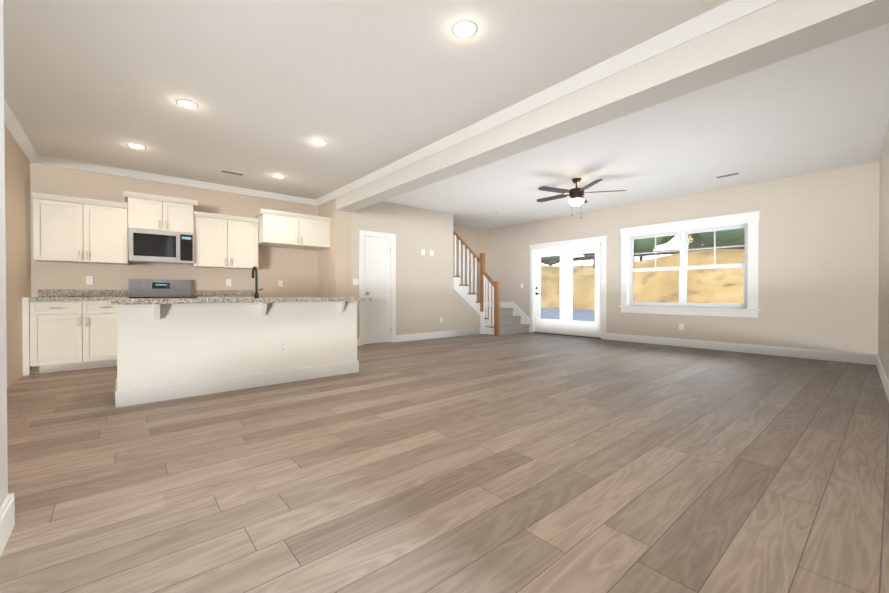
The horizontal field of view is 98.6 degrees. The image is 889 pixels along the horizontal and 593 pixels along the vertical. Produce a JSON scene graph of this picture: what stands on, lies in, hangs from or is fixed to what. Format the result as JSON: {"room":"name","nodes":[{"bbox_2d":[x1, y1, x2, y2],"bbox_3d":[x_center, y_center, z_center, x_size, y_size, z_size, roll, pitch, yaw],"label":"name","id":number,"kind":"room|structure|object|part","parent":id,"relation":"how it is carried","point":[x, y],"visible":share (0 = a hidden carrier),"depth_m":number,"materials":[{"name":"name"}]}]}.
{"room":"kitchen","nodes":[
{"label":"kitchen","id":0,"kind":"room"},
{"bbox_2d":[0,0,7,507],"bbox_3d":[-1.065,-0.407,0.199,0.645,2.750,3.030,0,1,-40],"label":"wall","id":1,"kind":"structure","parent":0,"point":[3,433],"depth_m":1.53,"materials":[{"name":"paint"}]},
{"bbox_2d":[0,493,14,556],"bbox_3d":[-0.950,0.895,0.586,0.016,0.140,2.636,0,1,-40],"label":"baseboard","id":2,"kind":"structure","parent":1,"relation":"attached to","point":[7,516],"depth_m":1.50,"materials":[{"name":"white paint"}]},
{"bbox_2d":[4,125,30,388],"bbox_3d":[-3.857,-0.431,3.088,0.120,2.750,4.990,0,1,-40],"label":"wall","id":3,"kind":"structure","parent":0,"point":[17,225],"depth_m":4.24,"materials":[{"name":"paint"}]},
{"bbox_2d":[4,99,39,163],"bbox_3d":[-3.742,-1.761,3.096,0.080,0.090,4.870,0,1,-40],"label":"crown molding","id":4,"kind":"structure","parent":3,"relation":"attached to","point":[11,123],"depth_m":4.17,"materials":[{"name":"white paint"}]},
{"bbox_2d":[30,162,317,296],"bbox_3d":[-3.982,-0.457,6.174,3.920,2.750,0.120,0,1,-40],"label":"wall","id":5,"kind":"structure","parent":0,"point":[295,271],"depth_m":5.92,"materials":[{"name":"paint"}]},
{"bbox_2d":[32,192,127,264],"bbox_3d":[-4.832,-0.869,5.119,0.903,0.826,0.383,0,1,-40],"label":"upper cabinet","id":6,"kind":"object","parent":5,"relation":"attached to","point":[67,229],"depth_m":4.98,"materials":[{"name":"white paint"}]},
{"bbox_2d":[86,276,92,284],"bbox_3d":[-4.920,-0.224,5.296,0.072,0.115,0.008,0,1,-40],"label":"outlet","id":7,"kind":"object","parent":5,"relation":"attached to","point":[89,279],"visible":1,"depth_m":5.29,"materials":[{"name":"white plastic"}]},
{"bbox_2d":[128,191,195,232],"bbox_3d":[-4.193,-1.184,5.657,0.764,0.464,0.382,0,1,-40],"label":"upper cabinet","id":8,"kind":"object","parent":5,"relation":"attached to","point":[150,212],"depth_m":5.49,"materials":[{"name":"white paint"}]},
{"bbox_2d":[128,228,193,264],"bbox_3d":[-4.175,-0.726,5.640,0.758,0.447,0.436,0,1,-40],"label":"microwave","id":9,"kind":"object","parent":8,"relation":"attached to","point":[155,246],"visible":1,"depth_m":5.49,"materials":[{"name":"silver metal"}]},
{"bbox_2d":[40,155,315,203],"bbox_3d":[-3.879,-1.786,6.119,3.600,0.090,0.080,0,1,-40],"label":"crown molding","id":10,"kind":"structure","parent":5,"relation":"attached to","point":[45,160],"depth_m":5.79,"materials":[{"name":"white paint"}]},
{"bbox_2d":[191,211,259,268],"bbox_3d":[-3.551,-0.878,6.204,0.914,0.826,0.383,0,1,-40],"label":"upper cabinet","id":11,"kind":"object","parent":5,"relation":"attached to","point":[220,241],"depth_m":6.07,"materials":[{"name":"white paint"}]},
{"bbox_2d":[226,279,230,285],"bbox_3d":[-3.615,-0.233,6.403,0.072,0.115,0.008,0,1,-40],"label":"outlet","id":12,"kind":"object","parent":5,"relation":"attached to","point":[228,282],"visible":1,"depth_m":6.40,"materials":[{"name":"white plastic"}]},
{"bbox_2d":[278,280,282,286],"bbox_3d":[-2.979,-0.238,6.942,0.072,0.115,0.008,0,1,-40],"label":"outlet","id":13,"kind":"object","parent":5,"relation":"attached to","point":[280,283],"visible":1,"depth_m":6.94,"materials":[{"name":"white plastic"}]},
{"bbox_2d":[252,208,331,249],"bbox_3d":[-2.695,-1.151,6.753,1.197,0.531,0.648,0,1,-40],"label":"upper cabinet","id":14,"kind":"object","parent":5,"relation":"attached to","point":[273,228],"depth_m":6.51,"materials":[{"name":"white paint"}]},
{"bbox_2d":[318,198,350,296],"bbox_3d":[-2.113,-0.465,7.233,0.300,2.750,0.920,0,1,-40],"label":"wall","id":15,"kind":"structure","parent":0,"point":[334,269],"depth_m":6.91,"materials":[{"name":"paint"}]},
{"bbox_2d":[351,201,452,337],"bbox_3d":[-0.790,-0.470,7.830,2.490,2.750,0.120,0,1,-40],"label":"wall","id":16,"kind":"structure","parent":0,"point":[424,293],"depth_m":7.93,"materials":[{"name":"beige paint"}]},
{"bbox_2d":[353,279,358,284],"bbox_3d":[-1.633,-0.269,7.032,0.118,0.115,0.010,0,1,-40],"label":"light switch","id":17,"kind":"object","parent":16,"relation":"attached to","point":[355,281],"visible":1,"depth_m":7.03,"materials":[{"name":"white plastic"}]},
{"bbox_2d":[364,236,390,343],"bbox_3d":[-1.275,-0.116,7.343,0.596,2.029,0.107,0,1,-40],"label":"pantry door","id":18,"kind":"structure","parent":16,"relation":"in","point":[377,308],"depth_m":7.36,"materials":[{"name":"white paint"}]},
{"bbox_2d":[359,230,395,345],"bbox_3d":[-1.311,-0.162,7.379,0.790,2.140,0.138,0,1,-40],"label":"door frame","id":19,"kind":"structure","parent":16,"relation":"attached to","point":[391,237],"depth_m":7.34,"materials":[{"name":"white paint"}]},
{"bbox_2d":[396,329,479,341],"bbox_3d":[-0.047,0.830,8.381,2.425,0.140,0.016,0,1,-40],"label":"baseboard","id":20,"kind":"structure","parent":16,"relation":"attached to","point":[440,334],"depth_m":8.11,"materials":[{"name":"white paint"}]},
{"bbox_2d":[0,332,888,592],"bbox_3d":[0.461,0.980,4.826,9.100,0.100,8.300,0,1,-40],"label":"floor","id":21,"kind":"structure","parent":0,"point":[529,462],"depth_m":2.01,"materials":[{"name":"brown wood"}]},
{"bbox_2d":[22,289,128,375],"bbox_3d":[-4.763,0.418,5.006,0.962,1.020,0.662,0,1,-40],"label":"base cabinet","id":22,"kind":"object","parent":21,"relation":"on","point":[70,330],"depth_m":4.75,"materials":[{"name":"white paint"}]},
{"bbox_3d":[-5.119,0.470,4.725,0.055,0.920,0.627,0,1,-40],"label":"kitchen cabinet filler panel","id":23,"kind":"part","parent":22,"relation":"part of","materials":[{"name":"white wood"}]},
{"bbox_2d":[128,279,196,297],"bbox_3d":[-4.089,0.336,5.547,0.760,1.175,0.703,0,1,-40],"label":"range","id":24,"kind":"object","parent":21,"relation":"on","point":[144,288],"visible":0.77,"depth_m":5.71,"materials":[{"name":"silver metal"}]},
{"bbox_2d":[191,290,263,297],"bbox_3d":[-3.461,0.409,6.109,0.919,1.020,0.662,0,1,-40],"label":"base cabinet","id":25,"kind":"object","parent":21,"relation":"on","point":[221,293],"visible":0.04,"depth_m":6.24,"materials":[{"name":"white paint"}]},
{"bbox_2d":[115,301,358,407],"bbox_3d":[-2.119,0.496,4.198,2.275,0.884,0.817,0,1,-40],"label":"kitchen island","id":26,"kind":"object","parent":21,"relation":"on","point":[171,348],"depth_m":3.78,"materials":[{"name":"beige paint"}]},
{"bbox_2d":[110,297,371,304],"bbox_3d":[-2.075,0.035,4.144,2.320,0.040,1.050,0,1,-40],"label":"island countertop","id":27,"kind":"structure","parent":26,"relation":"on","point":[244,300],"depth_m":3.63,"materials":[{"name":"beige stone"}]},
{"bbox_2d":[251,266,262,297],"bbox_3d":[-2.144,-0.166,4.369,0.096,0.358,0.194,0,1,-40],"label":"faucet","id":28,"kind":"object","parent":27,"relation":"on","point":[255,271],"visible":1,"depth_m":4.29,"materials":[{"name":"black metal"}]},
{"bbox_2d":[279,341,285,352],"bbox_3d":[-1.748,0.545,4.125,0.072,0.115,0.008,0,1,-40],"label":"outlet","id":29,"kind":"object","parent":26,"relation":"attached to","point":[282,346],"visible":1,"depth_m":4.12,"materials":[{"name":"white plastic"}]},
{"bbox_2d":[453,231,529,335],"bbox_3d":[0.244,-0.371,8.853,3.710,2.535,1.452,0,1,-40],"label":"staircase","id":30,"kind":"structure","parent":21,"relation":"on","point":[470,312],"depth_m":8.94,"materials":[{"name":"white wood"}]},
{"bbox_2d":[485,301,529,323],"bbox_3d":[1.237,0.517,9.721,1.138,0.745,1.428,0,1,-40],"label":"skirt","id":31,"kind":"object","parent":30,"relation":"attached to","point":[518,311],"visible":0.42,"depth_m":9.86,"materials":[{"name":"white paint"}]},
{"bbox_2d":[3,0,888,228],"bbox_3d":[0.461,-1.895,4.802,9.100,0.150,8.300,0,1,-40],"label":"ceiling","id":32,"kind":"structure","parent":0,"point":[361,88],"depth_m":3.47,"materials":[{"name":"white paint"}]},
{"bbox_2d":[127,143,145,149],"bbox_3d":[-3.726,-1.815,4.624,0.176,0.006,0.176,0,1,-40],"label":"recessed light","id":33,"kind":"object","parent":32,"relation":"in","point":[136,146],"visible":0.96,"depth_m":4.62,"materials":[{"name":"white paint"}]},
{"bbox_2d":[176,99,197,108],"bbox_3d":[-2.420,-1.807,3.593,0.176,0.006,0.176,0,1,-40],"label":"recessed light","id":34,"kind":"object","parent":32,"relation":"in","point":[187,104],"visible":1,"depth_m":3.59,"materials":[{"name":"white paint"}]},
{"bbox_2d":[219,169,244,175],"bbox_3d":[-3.125,-1.822,5.631,0.320,0.008,0.140,0,1,-40],"label":"ceiling vent","id":35,"kind":"object","parent":32,"relation":"in","point":[232,172],"visible":1,"depth_m":5.61,"materials":[{"name":"white metal"}]},
{"bbox_2d":[272,174,284,177],"bbox_3d":[-2.522,-1.825,5.801,0.176,0.006,0.176,0,1,-40],"label":"recessed light","id":36,"kind":"object","parent":32,"relation":"in","point":[278,176],"visible":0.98,"depth_m":5.81,"materials":[{"name":"white paint"}]},
{"bbox_2d":[311,140,326,145],"bbox_3d":[-1.479,-1.814,4.509,0.176,0.006,0.176,0,1,-40],"label":"recessed light","id":37,"kind":"object","parent":32,"relation":"in","point":[319,142],"visible":0.96,"depth_m":4.50,"materials":[{"name":"white paint"}]},
{"bbox_2d":[451,20,477,38],"bbox_3d":[0.135,-1.798,2.573,0.176,0.006,0.176,0,1,-40],"label":"recessed light","id":38,"kind":"object","parent":32,"relation":"in","point":[463,29],"visible":1,"depth_m":2.57,"materials":[{"name":"white paint"}]},
{"bbox_2d":[537,178,625,217],"bbox_3d":[2.019,-1.522,6.002,1.379,0.614,1.331,0,1,-40],"label":"fan","id":39,"kind":"object","parent":32,"relation":"hanging from","point":[576,194],"visible":1,"depth_m":5.88,"materials":[{"name":"brown wood"}]},
{"bbox_2d":[714,172,741,178],"bbox_3d":[4.257,-1.823,5.752,0.140,0.008,0.320,0,1,-40],"label":"ceiling vent","id":40,"kind":"object","parent":32,"relation":"in","point":[727,175],"visible":1,"depth_m":5.74,"materials":[{"name":"white metal"}]},
{"bbox_2d":[453,224,487,300],"bbox_3d":[-0.518,-0.482,9.240,4.730,2.750,0.120,0,1,-40],"label":"wall","id":41,"kind":"structure","parent":0,"point":[475,239],"depth_m":10.23,"materials":[{"name":"paint"}]},
{"bbox_2d":[336,0,888,211],"bbox_3d":[0.294,-1.667,4.382,0.300,0.300,6.528,0,1,-40],"label":"header beam","id":42,"kind":"structure","parent":0,"point":[781,30],"depth_m":2.75,"materials":[{"name":"paint"}]},
{"bbox_2d":[312,0,780,205],"bbox_3d":[-0.112,-1.773,4.566,0.080,0.090,7.320,0,1,-40],"label":"crown molding","id":43,"kind":"structure","parent":42,"relation":"attached to","point":[728,12],"depth_m":3.05,"materials":[{"name":"white paint"}]},
{"bbox_2d":[488,161,879,354],"bbox_3d":[3.709,-0.470,7.795,0.150,2.750,7.850,0,1,-40],"label":"wall","id":44,"kind":"structure","parent":0,"point":[818,265],"depth_m":5.90,"materials":[{"name":"beige paint"}]},
{"bbox_2d":[535,247,565,333],"bbox_3d":[2.522,-0.140,9.150,0.102,2.029,0.867,0,1,-40],"label":"french door","id":45,"kind":"structure","parent":44,"relation":"in","point":[556,326],"depth_m":9.15,"materials":[{"name":"white paint"}]},
{"bbox_2d":[529,236,606,338],"bbox_3d":[2.815,-0.193,8.829,0.180,2.180,2.000,0,1,-40],"label":"door frame","id":46,"kind":"structure","parent":44,"relation":"attached to","point":[582,241],"depth_m":8.61,"materials":[{"name":"white paint"}]},
{"bbox_2d":[566,243,600,337],"bbox_3d":[3.104,-0.135,8.505,0.049,2.029,0.867,0,1,-40],"label":"french door","id":47,"kind":"structure","parent":44,"relation":"in","point":[591,328],"depth_m":8.51,"materials":[{"name":"white paint"}]},
{"bbox_2d":[679,324,683,329],"bbox_3d":[4.317,0.552,6.962,0.008,0.115,0.072,0,1,-40],"label":"outlet","id":48,"kind":"object","parent":44,"relation":"attached to","point":[681,326],"visible":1,"depth_m":6.96,"materials":[{"name":"white plastic"}]},
{"bbox_2d":[618,211,760,317],"bbox_3d":[4.350,-0.521,6.987,0.185,1.705,2.260,0,1,-40],"label":"double window","id":49,"kind":"structure","parent":44,"relation":"in","point":[683,267],"depth_m":6.88,"materials":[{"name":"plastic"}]},
{"bbox_2d":[606,333,874,364],"bbox_3d":[4.609,0.845,6.615,0.016,0.140,3.750,0,1,-40],"label":"baseboard","id":50,"kind":"structure","parent":44,"relation":"attached to","point":[860,358],"depth_m":6.16,"materials":[{"name":"white paint"}]},
{"bbox_2d":[878,120,888,378],"bbox_3d":[2.861,-0.424,2.236,8.846,2.750,0.602,0,1,-40],"label":"wall","id":51,"kind":"structure","parent":0,"point":[883,323],"depth_m":4.29,"materials":[{"name":"beige paint"}]},
{"bbox_2d":[871,355,888,400],"bbox_3d":[4.176,0.870,3.596,4.581,0.140,0.250,0,1,-40],"label":"baseboard","id":52,"kind":"structure","parent":51,"relation":"attached to","point":[876,361],"depth_m":4.16,"materials":[{"name":"white paint"}]},
{"label":"outside","id":53,"kind":"structure","parent":0,"visible":0},
{"bbox_2d":[541,308,594,321],"bbox_3d":[5.295,0.989,17.638,14.960,0.270,60.000,0,1,-40],"label":"ground","id":54,"kind":"structure","parent":53,"point":[549,311],"depth_m":18.05,"materials":[{"name":"concrete"}]},
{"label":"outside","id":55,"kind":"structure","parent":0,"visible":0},
{"bbox_2d":[541,228,744,309],"bbox_3d":[22.928,-4.138,35.813,38.500,10.636,75.000,0,1,-40],"label":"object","id":56,"kind":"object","parent":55,"point":[664,296],"depth_m":23.09,"materials":[{"name":"yellow soil"}]}
]}

